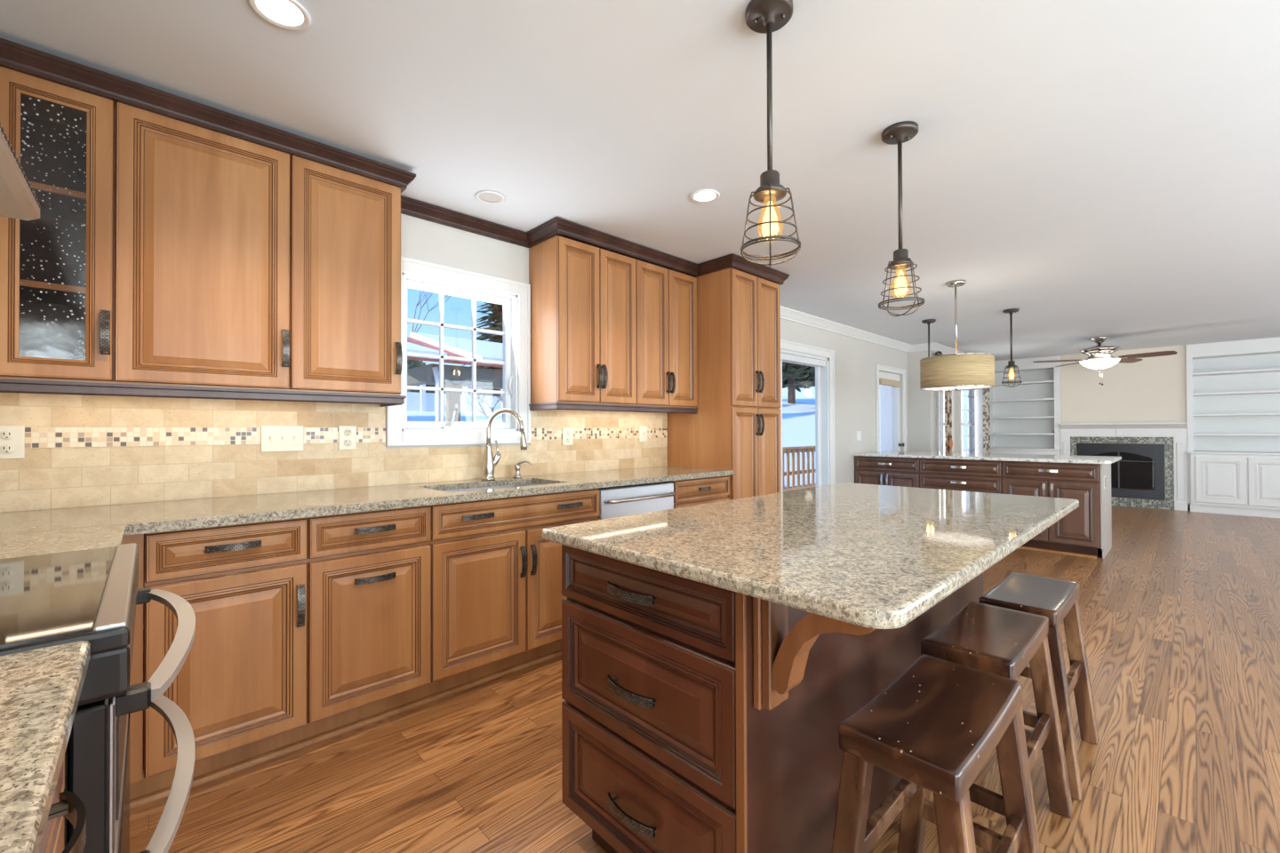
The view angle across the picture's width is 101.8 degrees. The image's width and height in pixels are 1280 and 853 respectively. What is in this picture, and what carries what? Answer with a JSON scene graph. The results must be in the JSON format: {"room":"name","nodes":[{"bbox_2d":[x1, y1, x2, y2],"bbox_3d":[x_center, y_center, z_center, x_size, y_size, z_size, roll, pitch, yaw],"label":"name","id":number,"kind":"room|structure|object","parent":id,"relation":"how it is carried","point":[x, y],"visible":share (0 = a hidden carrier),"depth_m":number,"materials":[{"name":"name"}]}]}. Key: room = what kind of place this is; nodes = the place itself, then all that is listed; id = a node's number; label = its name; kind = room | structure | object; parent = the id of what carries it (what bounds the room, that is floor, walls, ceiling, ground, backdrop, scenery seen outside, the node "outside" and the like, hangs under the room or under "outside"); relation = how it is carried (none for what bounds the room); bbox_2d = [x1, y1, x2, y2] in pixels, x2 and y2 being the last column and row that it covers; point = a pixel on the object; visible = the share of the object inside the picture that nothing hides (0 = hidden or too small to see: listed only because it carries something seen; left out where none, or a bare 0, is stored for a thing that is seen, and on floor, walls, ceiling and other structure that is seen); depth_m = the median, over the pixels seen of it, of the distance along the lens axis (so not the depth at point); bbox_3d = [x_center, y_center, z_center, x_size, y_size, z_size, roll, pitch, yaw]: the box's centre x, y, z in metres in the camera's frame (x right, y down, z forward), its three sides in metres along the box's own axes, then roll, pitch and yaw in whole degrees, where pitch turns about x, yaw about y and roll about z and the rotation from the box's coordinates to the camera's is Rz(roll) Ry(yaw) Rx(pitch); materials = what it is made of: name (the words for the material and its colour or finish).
{"room":"kitchen","nodes":[
{"label":"kitchen","id":0,"kind":"room"},
{"bbox_2d":[7,213,908,512],"bbox_3d":[0.640,0.016,4.638,8.910,2.425,0.150,0,-1,-43],"label":"wall","id":1,"kind":"structure","parent":0,"point":[856,360],"depth_m":5.92,"materials":[{"name":"beige paint"}]},
{"bbox_2d":[0,66,115,383],"bbox_3d":[-2.010,-0.639,1.799,0.280,0.983,0.357,0,-1,-43],"label":"upper cabinet","id":2,"kind":"object","parent":1,"relation":"attached to","point":[57,268],"visible":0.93,"depth_m":1.78,"materials":[{"name":"brown wood"}]},
{"bbox_2d":[19,279,85,307],"bbox_3d":[-2.025,-0.460,1.815,0.238,0.020,0.284,0,-1,-43],"label":"shelf","id":3,"kind":"object","parent":2,"relation":"attached to","point":[56,295],"depth_m":1.77,"materials":[{"name":"brown wood"}]},
{"bbox_2d":[28,180,86,222],"bbox_3d":[-2.026,-0.781,1.817,0.238,0.020,0.284,0,-1,-43],"label":"shelf","id":4,"kind":"object","parent":2,"relation":"attached to","point":[64,209],"depth_m":1.79,"materials":[{"name":"brown wood"}]},
{"bbox_2d":[113,101,290,391],"bbox_3d":[-1.722,-0.638,2.070,0.511,0.983,0.357,0,-1,-43],"label":"upper cabinet","id":5,"kind":"object","parent":1,"relation":"attached to","point":[203,216],"visible":0.98,"depth_m":1.95,"materials":[{"name":"brown wood"}]},
{"bbox_2d":[0,392,667,512],"bbox_3d":[0.032,-0.090,1.661,3.643,0.766,3.352,0,-1,-43],"label":"backsplash","id":6,"kind":"structure","parent":1,"relation":"attached to","point":[47,478],"depth_m":2.27,"materials":[{"name":"tile"}]},
{"bbox_2d":[0,425,24,459],"bbox_3d":[-2.215,0.055,1.821,0.080,0.118,0.012,0,-1,-43],"label":"wall outlet","id":7,"kind":"object","parent":6,"relation":"attached to","point":[12,437],"visible":1,"depth_m":1.83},
{"bbox_2d":[0,430,14,439],"bbox_3d":[-2.214,0.030,1.819,0.034,0.034,0.004,0,-1,-43],"label":"receptacle","id":8,"kind":"object","parent":7,"relation":"attached to","point":[4,435],"depth_m":1.82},
{"bbox_2d":[0,444,14,454],"bbox_3d":[-2.214,0.080,1.819,0.034,0.034,0.004,0,-1,-43],"label":"receptacle","id":9,"kind":"object","parent":7,"relation":"attached to","point":[4,449],"depth_m":1.82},
{"bbox_2d":[260,425,303,452],"bbox_3d":[-1.627,0.055,2.370,0.163,0.118,0.018,0,-1,-43],"label":"light switch","id":10,"kind":"object","parent":6,"relation":"attached to","point":[273,438],"visible":1,"depth_m":2.37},
{"bbox_2d":[338,425,356,449],"bbox_3d":[-1.436,0.055,2.555,0.078,0.118,0.012,0,-1,-43],"label":"wall outlet","id":11,"kind":"object","parent":6,"relation":"attached to","point":[347,434],"visible":1,"depth_m":2.55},
{"bbox_2d":[344,429,351,436],"bbox_3d":[-1.434,0.030,2.553,0.034,0.034,0.004,0,-1,-43],"label":"receptacle","id":12,"kind":"object","parent":11,"relation":"attached to","point":[347,432],"depth_m":2.55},
{"bbox_2d":[344,440,351,446],"bbox_3d":[-1.434,0.080,2.553,0.034,0.034,0.004,0,-1,-43],"label":"receptacle","id":13,"kind":"object","parent":11,"relation":"attached to","point":[347,443],"depth_m":2.55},
{"bbox_2d":[562,427,573,445],"bbox_3d":[-0.479,0.065,3.455,0.082,0.118,0.012,0,-1,-43],"label":"wall outlet","id":14,"kind":"object","parent":6,"relation":"attached to","point":[567,432],"visible":1,"depth_m":3.45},
{"bbox_2d":[639,426,647,441],"bbox_3d":[0.028,0.057,3.928,0.085,0.118,0.018,0,-1,-43],"label":"light switch","id":15,"kind":"object","parent":6,"relation":"attached to","point":[643,430],"visible":1,"depth_m":3.93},
{"bbox_2d":[129,640,561,799],"bbox_3d":[-0.480,1.168,3.102,3.660,0.104,0.527,0,-1,-43],"label":"toe kick","id":16,"kind":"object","parent":1,"relation":"attached to","point":[165,780],"depth_m":2.05,"materials":[{"name":"brown wood"}]},
{"bbox_2d":[667,267,781,500],"bbox_3d":[0.675,-0.003,4.104,0.635,2.245,0.672,0,-1,-43],"label":"pantry cabinet","id":17,"kind":"object","parent":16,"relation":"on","point":[736,425],"visible":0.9,"depth_m":3.84,"materials":[{"name":"brown wood"}]},
{"bbox_2d":[24,427,667,447],"bbox_3d":[0.039,0.032,1.659,3.632,0.075,3.343,0,-1,-43],"label":"mosaic tile strip","id":18,"kind":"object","parent":1,"relation":"attached to","point":[35,437],"depth_m":2.17,"materials":[{"name":"tile"}]},
{"bbox_2d":[289,154,402,395],"bbox_3d":[-1.376,-0.637,2.396,0.438,0.983,0.357,0,-1,-43],"label":"upper cabinet","id":19,"kind":"object","parent":1,"relation":"attached to","point":[345,228],"visible":0.98,"depth_m":2.28,"materials":[{"name":"brown wood"}]},
{"bbox_2d":[0,378,406,407],"bbox_3d":[-1.764,-0.125,2.035,1.530,0.042,0.307,0,-1,-43],"label":"trim","id":20,"kind":"structure","parent":19,"relation":"attached to","point":[6,386],"depth_m":1.91,"materials":[{"name":"wood"}]},
{"bbox_2d":[0,37,415,193],"bbox_3d":[-1.740,-1.154,2.036,1.560,0.066,0.353,0,-1,-43],"label":"trim","id":21,"kind":"structure","parent":19,"relation":"attached to","point":[14,56],"depth_m":1.90,"materials":[{"name":"wood"}]},
{"bbox_2d":[385,256,530,446],"bbox_3d":[-1.052,-0.394,3.030,0.846,0.996,0.178,0,-1,-43],"label":"window","id":22,"kind":"structure","parent":1,"relation":"in","point":[399,432],"depth_m":3.04,"materials":[{"name":"white paint"}]},
{"bbox_2d":[528,235,636,405],"bbox_3d":[-0.349,-0.632,3.363,0.624,0.983,0.357,0,-1,-43],"label":"upper cabinet","id":23,"kind":"object","parent":1,"relation":"attached to","point":[583,328],"visible":1,"depth_m":3.21,"materials":[{"name":"brown wood"}]},
{"bbox_2d":[528,402,697,414],"bbox_3d":[-0.132,-0.118,3.571,1.265,0.042,0.307,0,-1,-43],"label":"trim","id":24,"kind":"structure","parent":23,"relation":"attached to","point":[546,406],"depth_m":3.30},
{"bbox_2d":[400,195,789,285],"bbox_3d":[-0.081,-1.164,3.396,2.810,0.075,0.687,0,-1,-43],"label":"trim","id":25,"kind":"structure","parent":1,"relation":"attached to","point":[556,226],"depth_m":3.19,"materials":[{"name":"wood"}]},
{"bbox_2d":[634,259,697,407],"bbox_3d":[0.106,-0.630,3.790,0.624,0.983,0.357,0,-1,-43],"label":"upper cabinet","id":26,"kind":"object","parent":1,"relation":"attached to","point":[666,300],"visible":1,"depth_m":3.66,"materials":[{"name":"brown wood"}]},
{"bbox_2d":[778,339,835,492],"bbox_3d":[1.429,0.177,5.360,2.110,2.110,0.178,0,-1,-43],"label":"door","id":27,"kind":"structure","parent":1,"relation":"in","point":[825,444],"depth_m":5.97,"materials":[{"name":"white paint"}]},
{"bbox_2d":[780,305,964,354],"bbox_3d":[3.512,-1.139,6.983,7.320,0.092,0.388,0,-1,-43],"label":"trim","id":28,"kind":"structure","parent":1,"relation":"attached to","point":[788,314],"depth_m":6.34,"materials":[{"name":"white paint"}]},
{"bbox_2d":[879,378,900,387],"bbox_3d":[3.466,-0.605,7.212,0.640,0.090,0.040,0,-1,-43],"label":"roller shade","id":29,"kind":"object","parent":1,"relation":"attached to","point":[882,381],"visible":1,"depth_m":7.17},
{"bbox_2d":[875,364,906,451],"bbox_3d":[3.462,0.200,7.213,0.990,2.040,0.115,0,-1,-43],"label":"door","id":30,"kind":"structure","parent":1,"relation":"in","point":[878,374],"depth_m":7.34,"materials":[{"name":"white paint"}]},
{"bbox_2d":[880,385,898,451],"bbox_3d":[3.466,0.195,7.209,0.640,1.490,0.016,0,-1,-43],"label":"sheer curtain","id":31,"kind":"object","parent":30,"relation":"hanging from","point":[889,411],"visible":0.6,"depth_m":7.20,"materials":[{"name":"white fabric"}]},
{"bbox_2d":[0,0,1279,360],"bbox_3d":[2.706,-1.271,2.355,15.960,0.100,6.400,0,-1,-43],"label":"ceiling","id":32,"kind":"structure","parent":0,"point":[1088,169],"depth_m":2.09,"materials":[{"name":"paint"}]},
{"bbox_2d":[247,0,311,31],"bbox_3d":[-1.048,-1.211,1.514,0.156,0.008,0.156,0,-1,-43],"label":"recessed light","id":33,"kind":"object","parent":32,"relation":"in","point":[285,14],"visible":1,"depth_m":1.52,"materials":[{"name":"white paint"}]},
{"bbox_2d":[474,190,505,204],"bbox_3d":[-0.786,-1.202,2.733,0.156,0.008,0.156,0,-1,-43],"label":"recessed light","id":34,"kind":"object","parent":32,"relation":"in","point":[491,197],"visible":1,"depth_m":2.73,"materials":[{"name":"white paint"}]},
{"bbox_2d":[689,189,719,203],"bbox_3d":[0.340,-1.205,2.726,0.156,0.008,0.156,0,-1,-43],"label":"recessed light","id":35,"kind":"object","parent":32,"relation":"in","point":[703,196],"visible":1,"depth_m":2.72,"materials":[{"name":"white paint"}]},
{"bbox_2d":[740,0,800,267],"bbox_3d":[0.379,-0.845,1.518,0.173,0.749,0.173,0,0,14],"label":"pendant lamp","id":36,"kind":"object","parent":32,"relation":"hanging from","point":[766,17],"visible":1,"depth_m":1.51,"materials":[{"name":"brown metal"}]},
{"bbox_2d":[753,169,786,202],"bbox_3d":[0.379,-0.701,1.516,0.096,0.070,0.096,0,0,14],"label":"socket","id":37,"kind":"object","parent":36,"relation":"attached to","point":[769,179],"depth_m":1.49,"materials":[{"name":"brown metal"}]},
{"bbox_2d":[878,120,924,316],"bbox_3d":[1.069,-0.836,2.136,0.173,0.761,0.173,0,0,-11],"label":"pendant lamp","id":38,"kind":"object","parent":32,"relation":"hanging from","point":[900,132],"visible":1,"depth_m":2.12,"materials":[{"name":"brown metal"}]},
{"bbox_2d":[888,248,913,270],"bbox_3d":[1.070,-0.686,2.135,0.096,0.070,0.096,0,0,-11],"label":"socket","id":39,"kind":"object","parent":38,"relation":"attached to","point":[901,260],"depth_m":2.11,"materials":[{"name":"brown metal"}]},
{"bbox_2d":[921,319,935,357],"bbox_3d":[3.250,-0.796,5.848,0.173,0.794,0.173,0,0,14],"label":"pendant lamp","id":40,"kind":"object","parent":32,"relation":"hanging from","point":[928,322],"visible":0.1,"depth_m":5.84,"materials":[{"name":"brown metal"}]},
{"bbox_2d":[920,280,995,391],"bbox_3d":[2.634,-0.750,4.334,0.538,0.907,0.538,0,-1,-43],"label":"pendant lamp","id":41,"kind":"object","parent":32,"relation":"hanging from","point":[956,372],"visible":1,"depth_m":4.14,"materials":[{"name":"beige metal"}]},
{"bbox_2d":[925,385,989,390],"bbox_3d":[2.635,-0.330,4.331,0.516,0.010,0.516,0,-1,-43],"label":"diffuser","id":42,"kind":"object","parent":41,"relation":"attached to","point":[927,388],"depth_m":4.36,"materials":[{"name":"white"}]},
{"bbox_2d":[1001,308,1022,387],"bbox_3d":[3.816,-0.802,5.345,0.173,0.794,0.173,0,0,14],"label":"pendant lamp","id":43,"kind":"object","parent":32,"relation":"hanging from","point":[1011,364],"visible":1,"depth_m":5.34,"materials":[{"name":"brown metal"}]},
{"bbox_2d":[1006,360,1016,367],"bbox_3d":[3.817,-0.636,5.344,0.096,0.070,0.096,0,0,14],"label":"socket","id":44,"kind":"object","parent":43,"relation":"attached to","point":[1011,364],"depth_m":5.32,"materials":[{"name":"brown metal"}]},
{"bbox_2d":[1032,336,1176,385],"bbox_3d":[6.180,-0.871,6.960,1.400,0.645,1.406,0,-1,-43],"label":"ceiling fan","id":45,"kind":"object","parent":32,"relation":"hanging from","point":[1100,357],"visible":1,"depth_m":6.89,"materials":[{"name":"silver metal"}]},
{"bbox_2d":[129,504,1279,852],"bbox_3d":[2.628,1.245,2.426,15.960,0.080,6.650,0,-1,-43],"label":"floor","id":46,"kind":"structure","parent":0,"point":[1180,617],"depth_m":1.92,"materials":[{"name":"brown wood"}]},
{"bbox_2d":[39,755,86,852],"bbox_3d":[-0.636,0.757,0.166,0.602,0.880,0.925,0,-1,-43],"label":"base cabinet","id":47,"kind":"object","parent":46,"relation":"on","point":[66,804],"visible":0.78,"depth_m":0.55,"materials":[{"name":"brown wood"}]},
{"bbox_2d":[0,641,90,852],"bbox_3d":[-0.637,0.299,0.161,0.590,0.032,0.952,0,-1,-43],"label":"countertop","id":48,"kind":"structure","parent":47,"relation":"on","point":[41,689],"depth_m":0.49,"materials":[{"name":"stone"}]},
{"bbox_2d":[0,543,195,852],"bbox_3d":[-1.174,0.743,0.827,0.708,0.922,0.755,0,-1,-43],"label":"range","id":49,"kind":"object","parent":46,"relation":"on","point":[92,596],"visible":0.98,"depth_m":0.80,"materials":[{"name":"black metal"}]},
{"bbox_2d":[0,546,116,647],"bbox_3d":[-1.214,0.286,0.794,0.562,0.004,0.715,0,-1,-43],"label":"glass cooktop","id":50,"kind":"object","parent":49,"relation":"in","point":[55,596],"depth_m":0.88,"materials":[{"name":"black glass"}]},
{"bbox_2d":[123,533,144,783],"bbox_3d":[-1.836,0.719,1.464,0.634,0.775,1.061,0,-1,-43],"label":"base cabinet","id":51,"kind":"object","parent":46,"relation":"on","point":[137,675],"visible":0.08,"depth_m":1.62,"materials":[{"name":"brown wood"}]},
{"bbox_2d":[0,465,733,559],"bbox_3d":[-0.744,0.318,2.493,3.632,0.032,1.048,0,-1,-43],"label":"countertop","id":52,"kind":"structure","parent":51,"relation":"on","point":[35,532],"depth_m":1.96,"materials":[{"name":"stone"}]},
{"bbox_2d":[440,483,539,492],"bbox_3d":[-0.758,0.427,2.736,0.678,0.181,0.378,0,-1,-43],"label":"sink","id":53,"kind":"object","parent":52,"relation":"in","point":[526,484],"visible":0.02,"depth_m":2.91,"materials":[{"name":"silver metal"}]},
{"bbox_2d":[481,408,527,480],"bbox_3d":[-0.762,0.102,2.957,0.277,0.407,0.101,0,0,15],"label":"faucet","id":54,"kind":"object","parent":52,"relation":"on","point":[489,463],"visible":1,"depth_m":2.94,"materials":[{"name":"silver metal"}]},
{"bbox_2d":[513,460,531,478],"bbox_3d":[-0.701,0.255,3.108,0.111,0.104,0.048,0,0,7],"label":"soap dispenser","id":55,"kind":"object","parent":52,"relation":"on","point":[517,466],"visible":1,"depth_m":3.10,"materials":[{"name":"silver metal"}]},
{"bbox_2d":[143,517,307,779],"bbox_3d":[-1.584,0.722,1.982,0.439,0.775,0.652,0,-1,-43],"label":"base cabinet","id":56,"kind":"object","parent":46,"relation":"on","point":[242,681],"visible":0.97,"depth_m":1.77,"materials":[{"name":"brown wood"}]},
{"bbox_2d":[129,649,561,809],"bbox_3d":[-0.293,1.208,2.902,3.660,0.020,0.020,0,-1,-43],"label":"trim","id":57,"kind":"structure","parent":46,"relation":"on","point":[163,793],"depth_m":2.04,"materials":[{"name":"brown wood"}]},
{"bbox_2d":[306,504,431,725],"bbox_3d":[-1.259,0.723,2.289,0.455,0.775,0.652,0,-1,-43],"label":"base cabinet","id":58,"kind":"object","parent":46,"relation":"on","point":[369,572],"visible":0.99,"depth_m":2.06,"materials":[{"name":"brown wood"}]},
{"bbox_2d":[430,488,599,683],"bbox_3d":[-0.756,0.726,2.763,0.927,0.775,0.652,0,-1,-43],"label":"base cabinet","id":59,"kind":"object","parent":46,"relation":"on","point":[496,584],"visible":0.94,"depth_m":2.44,"materials":[{"name":"brown wood"}]},
{"bbox_2d":[598,481,676,519],"bbox_3d":[-0.184,0.784,3.270,0.594,0.872,0.659,0,-1,-43],"label":"dishwasher","id":60,"kind":"object","parent":46,"relation":"on","point":[617,501],"visible":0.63,"depth_m":3.04,"materials":[{"name":"silver metal"}]},
{"bbox_2d":[668,475,729,508],"bbox_3d":[0.229,0.730,3.690,0.573,0.775,0.652,0,-1,-43],"label":"base cabinet","id":61,"kind":"object","parent":46,"relation":"on","point":[689,492],"visible":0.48,"depth_m":3.46,"materials":[{"name":"brown wood"}]},
{"bbox_2d":[561,544,983,852],"bbox_3d":[0.692,0.766,1.768,1.764,0.880,0.889,0,-1,-43],"label":"kitchen island","id":62,"kind":"object","parent":46,"relation":"on","point":[698,717],"visible":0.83,"depth_m":1.22,"materials":[{"name":"brown wood"}]},
{"bbox_2d":[541,482,1079,629],"bbox_3d":[0.737,0.308,1.787,1.895,0.032,0.973,0,-1,-43],"label":"island countertop","id":63,"kind":"structure","parent":62,"relation":"on","point":[876,556],"depth_m":1.32,"materials":[{"name":"stone"}]},
{"bbox_2d":[854,456,919,487],"bbox_3d":[3.099,0.797,6.323,0.654,0.875,0.745,0,-1,-43],"label":"base cabinet","id":64,"kind":"object","parent":46,"relation":"on","point":[891,471],"visible":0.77,"depth_m":6.10,"materials":[{"name":"brown wood"}]},
{"bbox_2d":[831,654,1039,852],"bbox_3d":[0.658,0.905,1.150,0.490,0.597,0.333,0,-1,-43],"label":"bar stool","id":65,"kind":"object","parent":46,"relation":"on","point":[936,727],"visible":1,"depth_m":1.10,"materials":[{"name":"brown wood"}]},
{"bbox_2d":[919,457,1002,494],"bbox_3d":[3.622,0.791,5.767,0.654,0.875,0.781,0,-1,-43],"label":"base cabinet","id":66,"kind":"object","parent":46,"relation":"on","point":[940,474],"visible":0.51,"depth_m":5.54,"materials":[{"name":"brown wood"}]},
{"bbox_2d":[852,450,1121,463],"bbox_3d":[3.794,0.335,5.878,1.055,0.032,2.354,0,-1,-43],"label":"countertop","id":67,"kind":"structure","parent":66,"relation":"on","point":[1028,458],"depth_m":5.51,"materials":[{"name":"white stone"}]},
{"bbox_2d":[920,601,1072,850],"bbox_3d":[1.059,0.907,1.577,0.490,0.597,0.333,0,-1,-43],"label":"bar stool","id":68,"kind":"object","parent":46,"relation":"on","point":[999,641],"visible":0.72,"depth_m":1.57,"materials":[{"name":"brown wood"}]},
{"bbox_2d":[989,355,1060,455],"bbox_3d":[6.706,0.035,9.101,0.473,2.422,1.051,0,-1,-43],"label":"bookcase","id":69,"kind":"object","parent":46,"relation":"on","point":[1023,418],"visible":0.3,"depth_m":9.16,"materials":[{"name":"white paint"}]},
{"bbox_2d":[979,572,1099,800],"bbox_3d":[1.470,0.909,1.951,0.490,0.597,0.333,0,-1,-43],"label":"bar stool","id":70,"kind":"object","parent":46,"relation":"on","point":[1057,600],"visible":0.66,"depth_m":1.89,"materials":[{"name":"brown wood"}]},
{"bbox_2d":[1001,461,1102,558],"bbox_3d":[4.147,0.785,5.210,0.654,0.875,0.750,0,-1,-43],"label":"base cabinet","id":71,"kind":"object","parent":46,"relation":"on","point":[1078,532],"visible":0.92,"depth_m":4.92,"materials":[{"name":"brown wood"}]},
{"bbox_2d":[1018,546,1096,558],"bbox_3d":[3.461,1.218,5.626,0.020,0.020,2.238,0,-1,-43],"label":"trim","id":72,"kind":"structure","parent":71,"relation":"attached to","point":[1024,548],"depth_m":5.01,"materials":[{"name":"brown wood"}]},
{"bbox_2d":[1059,422,1187,511],"bbox_3d":[7.444,0.589,8.072,0.130,1.292,1.444,0,-1,-43],"label":"mantel","id":73,"kind":"object","parent":46,"relation":"on","point":[1177,430],"visible":0.84,"depth_m":7.81,"materials":[{"name":"white paint"}]},
{"bbox_2d":[1059,422,1186,429],"bbox_3d":[7.442,-0.011,8.077,0.130,0.092,1.444,0,-1,-43],"label":"shelf","id":74,"kind":"object","parent":73,"relation":"attached to","point":[1155,425],"depth_m":8.01,"materials":[{"name":"white paint"}]},
{"bbox_2d":[1185,336,1279,518],"bbox_3d":[8.902,0.010,6.769,0.473,2.422,2.455,0,-1,-43],"label":"bookcase","id":75,"kind":"object","parent":46,"relation":"on","point":[1233,388],"visible":1,"depth_m":7.34,"materials":[{"name":"white paint"}]},
{"bbox_2d":[907,350,972,453],"bbox_3d":[5.175,0.035,8.698,3.260,2.425,0.453,0,-1,-43],"label":"wall","id":76,"kind":"structure","parent":0,"point":[922,405],"depth_m":7.56,"materials":[{"name":"beige paint"}]},
{"bbox_2d":[935,351,942,355],"bbox_3d":[5.213,-1.026,8.345,2.775,0.090,0.129,0,-1,-43],"label":"curtain rod","id":77,"kind":"object","parent":76,"relation":"attached to","point":[938,353],"visible":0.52,"depth_m":7.38,"materials":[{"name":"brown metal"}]},
{"bbox_2d":[939,391,943,452],"bbox_3d":[4.339,0.065,7.484,0.102,2.150,0.037,0,-1,-43],"label":"curtain","id":78,"kind":"object","parent":77,"relation":"hanging from","point":[941,447],"visible":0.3,"depth_m":7.48,"materials":[{"name":"white fabric"}]},
{"bbox_2d":[944,391,952,452],"bbox_3d":[4.569,0.066,7.692,0.320,2.150,0.057,0,-1,-43],"label":"curtain","id":79,"kind":"object","parent":77,"relation":"hanging from","point":[948,442],"visible":0.41,"depth_m":7.66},
{"bbox_2d":[974,389,983,453],"bbox_3d":[5.730,0.071,8.793,0.442,2.150,0.042,0,-1,-43],"label":"curtain","id":80,"kind":"object","parent":77,"relation":"hanging from","point":[978,394],"visible":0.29,"depth_m":8.76,"materials":[{"name":"white fabric"}]},
{"bbox_2d":[982,388,990,453],"bbox_3d":[6.055,0.072,9.092,0.402,2.150,0.045,0,-1,-43],"label":"curtain","id":81,"kind":"object","parent":77,"relation":"hanging from","point":[985,392],"visible":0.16,"depth_m":9.02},
{"bbox_2d":[936,391,954,452],"bbox_3d":[4.572,-0.058,7.865,0.720,1.620,0.116,0,-1,-43],"label":"window","id":82,"kind":"structure","parent":76,"relation":"in","point":[938,392],"depth_m":8.04,"materials":[{"name":"white paint"}]},
{"bbox_2d":[959,390,975,453],"bbox_3d":[5.523,-0.054,8.759,1.170,1.620,0.116,0,-1,-43],"label":"window","id":83,"kind":"structure","parent":76,"relation":"in","point":[962,424],"depth_m":8.87,"materials":[{"name":"white paint"}]},
{"bbox_2d":[1100,464,1111,559],"bbox_3d":[3.713,0.791,5.841,0.780,0.876,2.289,0,-1,-43],"label":"wall","id":84,"kind":"structure","parent":0,"point":[1106,516],"depth_m":4.95,"materials":[{"name":"beige paint"}]},
{"bbox_2d":[1060,344,1188,511],"bbox_3d":[7.624,0.024,8.248,0.310,2.425,1.450,0,-1,-43],"label":"wall","id":85,"kind":"structure","parent":0,"point":[1150,389],"depth_m":8.07,"materials":[{"name":"paint"}]},
{"bbox_2d":[1076,443,1164,500],"bbox_3d":[7.566,0.686,8.207,0.278,0.836,1.006,0,-1,-43],"label":"fireplace insert","id":86,"kind":"object","parent":85,"relation":"in","point":[1140,474],"visible":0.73,"depth_m":8.01,"materials":[{"name":"black metal"}]},
{"bbox_2d":[1070,436,1174,510],"bbox_3d":[7.484,0.699,8.118,0.012,1.073,1.178,0,-1,-43],"label":"trim","id":87,"kind":"structure","parent":85,"relation":"attached to","point":[1168,503],"depth_m":7.88,"materials":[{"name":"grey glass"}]},
{"bbox_3d":[-1.345,-0.012,0.357,0.150,2.425,3.363,0,-1,-43],"label":"wall","id":88,"kind":"structure","parent":0,"visible":0},
{"bbox_2d":[0,122,40,220],"bbox_3d":[-1.276,-0.666,0.746,0.480,0.420,0.720,0,-1,-43],"label":"range hood","id":89,"kind":"object","parent":88,"relation":"attached to","point":[18,199],"visible":1,"depth_m":1.02,"materials":[{"name":"silver metal"}]},
{"label":"outside","id":90,"kind":"structure","parent":0,"visible":0},
{"bbox_2d":[783,483,815,491],"bbox_3d":[4.163,1.485,10.598,11.400,0.080,3.650,0,-1,-43],"label":"deck","id":91,"kind":"object","parent":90,"point":[814,484],"depth_m":12.47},
{"bbox_2d":[782,446,815,488],"bbox_3d":[2.943,1.033,11.824,10.500,1.090,0.180,0,-1,-43],"label":"deck railing","id":92,"kind":"object","parent":91,"relation":"on","point":[799,449],"visible":0.05,"depth_m":12.60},
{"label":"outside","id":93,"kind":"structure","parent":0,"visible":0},
{"bbox_2d":[407,386,969,487],"bbox_3d":[9.490,-1.133,73.085,174.000,7.456,86.600,0,-1,-43],"label":"snow","id":94,"kind":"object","parent":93,"point":[798,420],"visible":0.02,"depth_m":30.21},
{"bbox_2d":[407,359,435,392],"bbox_3d":[-12.323,-2.303,27.533,2.675,3.034,2.878,0,0,10],"label":"shrub","id":95,"kind":"object","parent":94,"relation":"on","point":[411,364],"visible":0.11,"depth_m":27.06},
{"bbox_2d":[412,290,451,332],"bbox_3d":[-14.860,-8.094,38.603,4.965,10.452,6.758,0,0,-7],"label":"bare tree","id":96,"kind":"object","parent":94,"relation":"on","point":[420,291],"visible":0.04,"depth_m":38.79,"materials":[{"name":"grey plant"}]},
{"bbox_2d":[407,331,503,421],"bbox_3d":[-1.867,0.196,9.715,6.200,3.760,2.290,0,-1,-43],"label":"porch","id":97,"kind":"object","parent":94,"relation":"on","point":[454,377],"visible":0.32,"depth_m":7.79,"materials":[{"name":"white wood"}]},
{"bbox_2d":[407,384,503,412],"bbox_3d":[-8.767,-1.444,26.098,11.000,1.600,0.200,0,-1,-43],"label":"fence","id":98,"kind":"object","parent":94,"relation":"on","point":[422,401],"visible":0.14,"depth_m":25.32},
{"bbox_2d":[462,301,502,396],"bbox_3d":[-8.239,-9.467,34.887,8.613,17.431,8.164,0,-1,-43],"label":"conifer tree","id":99,"kind":"object","parent":94,"relation":"on","point":[496,316],"visible":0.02,"depth_m":33.86,"materials":[{"name":"green plant"}]},
{"bbox_2d":[464,388,503,422],"bbox_3d":[-3.484,0.076,13.300,1.426,2.374,1.743,-1,-1,44],"label":"bare tree","id":100,"kind":"object","parent":94,"relation":"on","point":[477,397],"visible":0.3,"depth_m":13.24,"materials":[{"name":"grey plant"}]},
{"bbox_2d":[782,361,810,404],"bbox_3d":[16.689,-9.744,56.922,7.381,14.759,7.915,0,-1,35],"label":"conifer tree","id":101,"kind":"object","parent":94,"relation":"on","point":[788,368],"visible":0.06,"depth_m":56.45,"materials":[{"name":"green plant"}]},
{"bbox_2d":[782,377,815,392],"bbox_3d":[25.281,-12.438,86.989,12.202,15.725,12.454,0,-1,-43],"label":"conifer tree","id":102,"kind":"object","parent":94,"relation":"on","point":[785,383],"visible":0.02,"depth_m":86.96,"materials":[{"name":"green plant"}]},
{"bbox_2d":[789,363,815,389],"bbox_3d":[17.250,-7.642,49.217,5.943,12.794,5.658,0,-1,-43],"label":"conifer tree","id":103,"kind":"object","parent":94,"relation":"on","point":[808,378],"visible":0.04,"depth_m":48.96,"materials":[{"name":"green plant"}]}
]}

